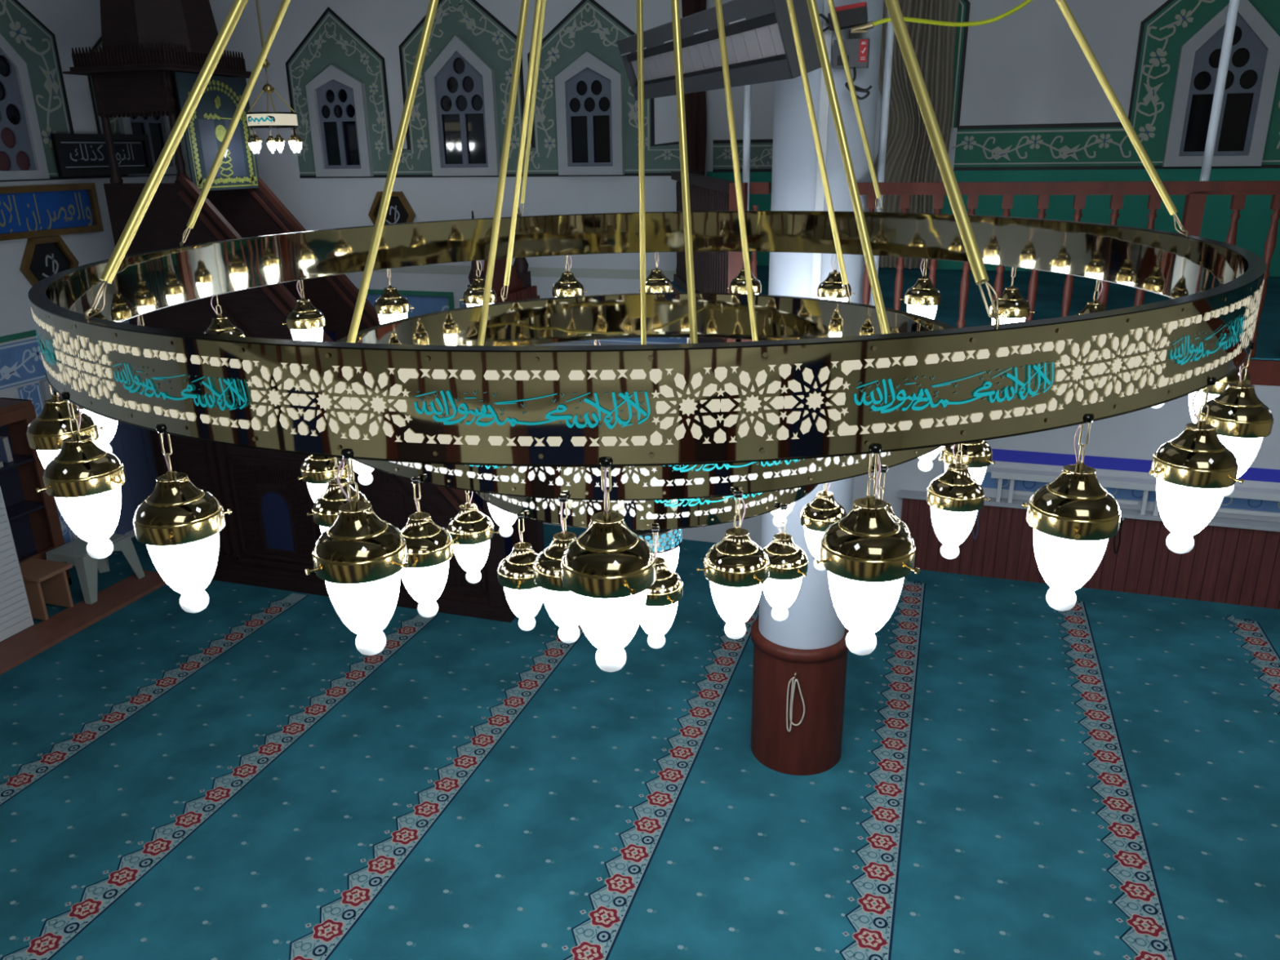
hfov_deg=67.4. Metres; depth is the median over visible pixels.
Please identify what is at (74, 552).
stool
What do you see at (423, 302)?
tile panel
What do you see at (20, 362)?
tile surround
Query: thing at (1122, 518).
cord
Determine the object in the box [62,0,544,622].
pulpit
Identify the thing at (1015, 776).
floor
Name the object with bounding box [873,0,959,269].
curtain
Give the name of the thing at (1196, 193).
gallery railing
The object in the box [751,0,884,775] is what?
column
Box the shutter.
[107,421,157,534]
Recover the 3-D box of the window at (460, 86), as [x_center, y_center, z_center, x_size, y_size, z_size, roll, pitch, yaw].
[-1.522,-3.182,8.195,0.630,1.115,0.060,5,20,17]
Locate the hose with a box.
[872,0,1032,26]
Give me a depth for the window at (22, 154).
7.59 m
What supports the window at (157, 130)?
in the wall at (44, 33)
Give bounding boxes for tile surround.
[0,319,129,543]
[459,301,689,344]
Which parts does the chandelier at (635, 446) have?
lamp shade, chain, chain, lamp shade, lamp shade, chain, chain, suspension rod, lamp shade, chain, suspension rod, chain, lamp shade, lamp shade, lamp shade, chain, chain, lamp shade, lamp shade, chain, suspension rod, lamp shade, chain, lamp shade, chain, lamp shade, chain, lamp shade, lamp shade, suspension rod, chain, suspension rod, lamp shade, suspension rod, lamp shade, chain, chain, chain, lamp shade, suspension rod, stem, chain, chain, lamp shade, lamp shade, suspension rod, lamp shade, suspension rod, chain, lamp shade, lamp shade, chain, lamp shade, suspension rod, lamp shade, chain, suspension rod, suspension rod, lamp shade, chain, chain, lamp shade, chain, lamp shade, suspension rod, lamp shade, chain, lamp shade, lamp shade, chain, lamp shade, chain, chain, suspension rod, lamp shade, lamp shade, chain, lamp shade, chain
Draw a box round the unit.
[0,486,34,641]
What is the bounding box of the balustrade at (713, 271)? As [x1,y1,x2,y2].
[671,170,747,342]
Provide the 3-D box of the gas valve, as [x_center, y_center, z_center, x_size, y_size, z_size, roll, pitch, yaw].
[0.855,-1.975,4.217,0.339,0.208,0.097,5,20,17]
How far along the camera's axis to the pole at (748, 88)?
4.88 m
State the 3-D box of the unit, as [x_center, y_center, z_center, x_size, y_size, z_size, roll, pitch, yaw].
[-4.903,0.659,6.922,0.378,1.124,0.640,5,20,17]
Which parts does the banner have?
satin panel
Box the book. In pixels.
[0,435,13,462]
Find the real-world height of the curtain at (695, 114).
2.090 m
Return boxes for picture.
[19,235,79,285]
[368,191,415,225]
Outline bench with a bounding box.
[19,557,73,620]
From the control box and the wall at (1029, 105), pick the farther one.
the wall at (1029, 105)
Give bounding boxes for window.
[0,33,49,180]
[39,379,157,534]
[116,114,177,175]
[305,64,373,177]
[424,35,500,176]
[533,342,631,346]
[555,51,624,175]
[1162,0,1279,166]
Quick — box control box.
[832,38,870,69]
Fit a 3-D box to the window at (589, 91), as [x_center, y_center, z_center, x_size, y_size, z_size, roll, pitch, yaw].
[-0.411,-3.000,7.881,0.570,0.945,0.060,5,20,17]
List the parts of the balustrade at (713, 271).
curved panel, rail, handrail, corner post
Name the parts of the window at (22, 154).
stained glass, glass pane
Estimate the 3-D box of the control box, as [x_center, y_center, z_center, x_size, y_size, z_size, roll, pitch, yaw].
[0.934,-1.884,4.245,0.150,0.115,0.076,5,20,17]
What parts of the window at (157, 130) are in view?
glass pane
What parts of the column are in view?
cap moulding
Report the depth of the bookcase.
7.81 m
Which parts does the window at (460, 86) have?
glass pane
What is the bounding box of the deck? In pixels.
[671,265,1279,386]
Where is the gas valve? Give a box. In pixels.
[818,1,873,34]
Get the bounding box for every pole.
[742,84,751,210]
[869,9,893,306]
[1199,0,1239,181]
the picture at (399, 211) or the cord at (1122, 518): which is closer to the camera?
the cord at (1122, 518)
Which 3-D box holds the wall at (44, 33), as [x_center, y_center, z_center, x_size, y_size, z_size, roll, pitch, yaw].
[-6.280,-1.122,4.152,0.212,6.800,11.530,5,20,17]
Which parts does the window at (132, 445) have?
frame, glass pane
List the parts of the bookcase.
shelf, panel, shelf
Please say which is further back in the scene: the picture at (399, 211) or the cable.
the picture at (399, 211)
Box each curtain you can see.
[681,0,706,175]
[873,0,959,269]
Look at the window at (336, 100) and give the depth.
8.59 m
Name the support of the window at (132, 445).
in the wall at (44, 33)
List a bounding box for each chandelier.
[26,0,1274,671]
[245,0,302,154]
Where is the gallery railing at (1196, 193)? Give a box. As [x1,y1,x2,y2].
[749,180,1279,358]
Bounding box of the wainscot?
[898,488,1279,608]
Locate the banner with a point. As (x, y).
(206, 129)
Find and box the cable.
[844,66,871,99]
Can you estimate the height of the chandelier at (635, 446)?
4.353 m
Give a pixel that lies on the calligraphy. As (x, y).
(75, 154)
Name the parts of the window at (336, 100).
glass pane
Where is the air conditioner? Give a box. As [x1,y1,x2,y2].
[616,0,821,100]
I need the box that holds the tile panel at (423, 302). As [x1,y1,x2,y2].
[358,288,454,317]
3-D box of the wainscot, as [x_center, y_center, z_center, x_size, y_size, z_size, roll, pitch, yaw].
[4.788,0.654,7.345,5.480,0.670,0.130,5,20,17]
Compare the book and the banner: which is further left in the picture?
the book
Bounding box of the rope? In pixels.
[786,676,804,732]
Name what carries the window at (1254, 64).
in the wall at (1029, 105)
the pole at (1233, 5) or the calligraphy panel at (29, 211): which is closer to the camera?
the pole at (1233, 5)
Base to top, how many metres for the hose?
0.412 m
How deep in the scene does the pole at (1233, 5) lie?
4.13 m
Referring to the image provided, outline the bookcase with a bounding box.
[0,397,71,585]
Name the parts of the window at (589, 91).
glass pane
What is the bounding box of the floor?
[0,524,1279,959]
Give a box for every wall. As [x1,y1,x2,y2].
[0,0,177,565]
[180,0,1279,546]
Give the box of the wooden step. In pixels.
[0,569,166,675]
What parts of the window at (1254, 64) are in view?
glass pane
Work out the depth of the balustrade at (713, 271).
5.51 m
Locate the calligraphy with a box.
[49,133,153,176]
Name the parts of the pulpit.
kiosk post, kiosk post, niche frame, panel, moulding, handrail, handrail, panel, gate post, gate crown, gate post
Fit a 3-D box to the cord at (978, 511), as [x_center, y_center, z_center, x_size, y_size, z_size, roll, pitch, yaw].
[2.756,0.348,7.873,0.051,0.311,0.032,5,20,17]
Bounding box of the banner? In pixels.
[173,71,259,191]
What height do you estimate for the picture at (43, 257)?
0.468 m
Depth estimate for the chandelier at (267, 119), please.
7.12 m
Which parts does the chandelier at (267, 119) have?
lamp shade, suspension rod, lamp shade, suspension rod, lamp shade, suspension rod, lamp shade, suspension rod, lamp shade, lamp shade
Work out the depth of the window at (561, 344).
8.55 m
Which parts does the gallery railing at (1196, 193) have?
handrail, newel post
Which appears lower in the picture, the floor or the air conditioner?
the floor
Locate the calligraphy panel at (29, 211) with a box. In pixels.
[0,182,103,240]
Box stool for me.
[45,533,145,604]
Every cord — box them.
[972,509,979,539]
[1113,517,1124,553]

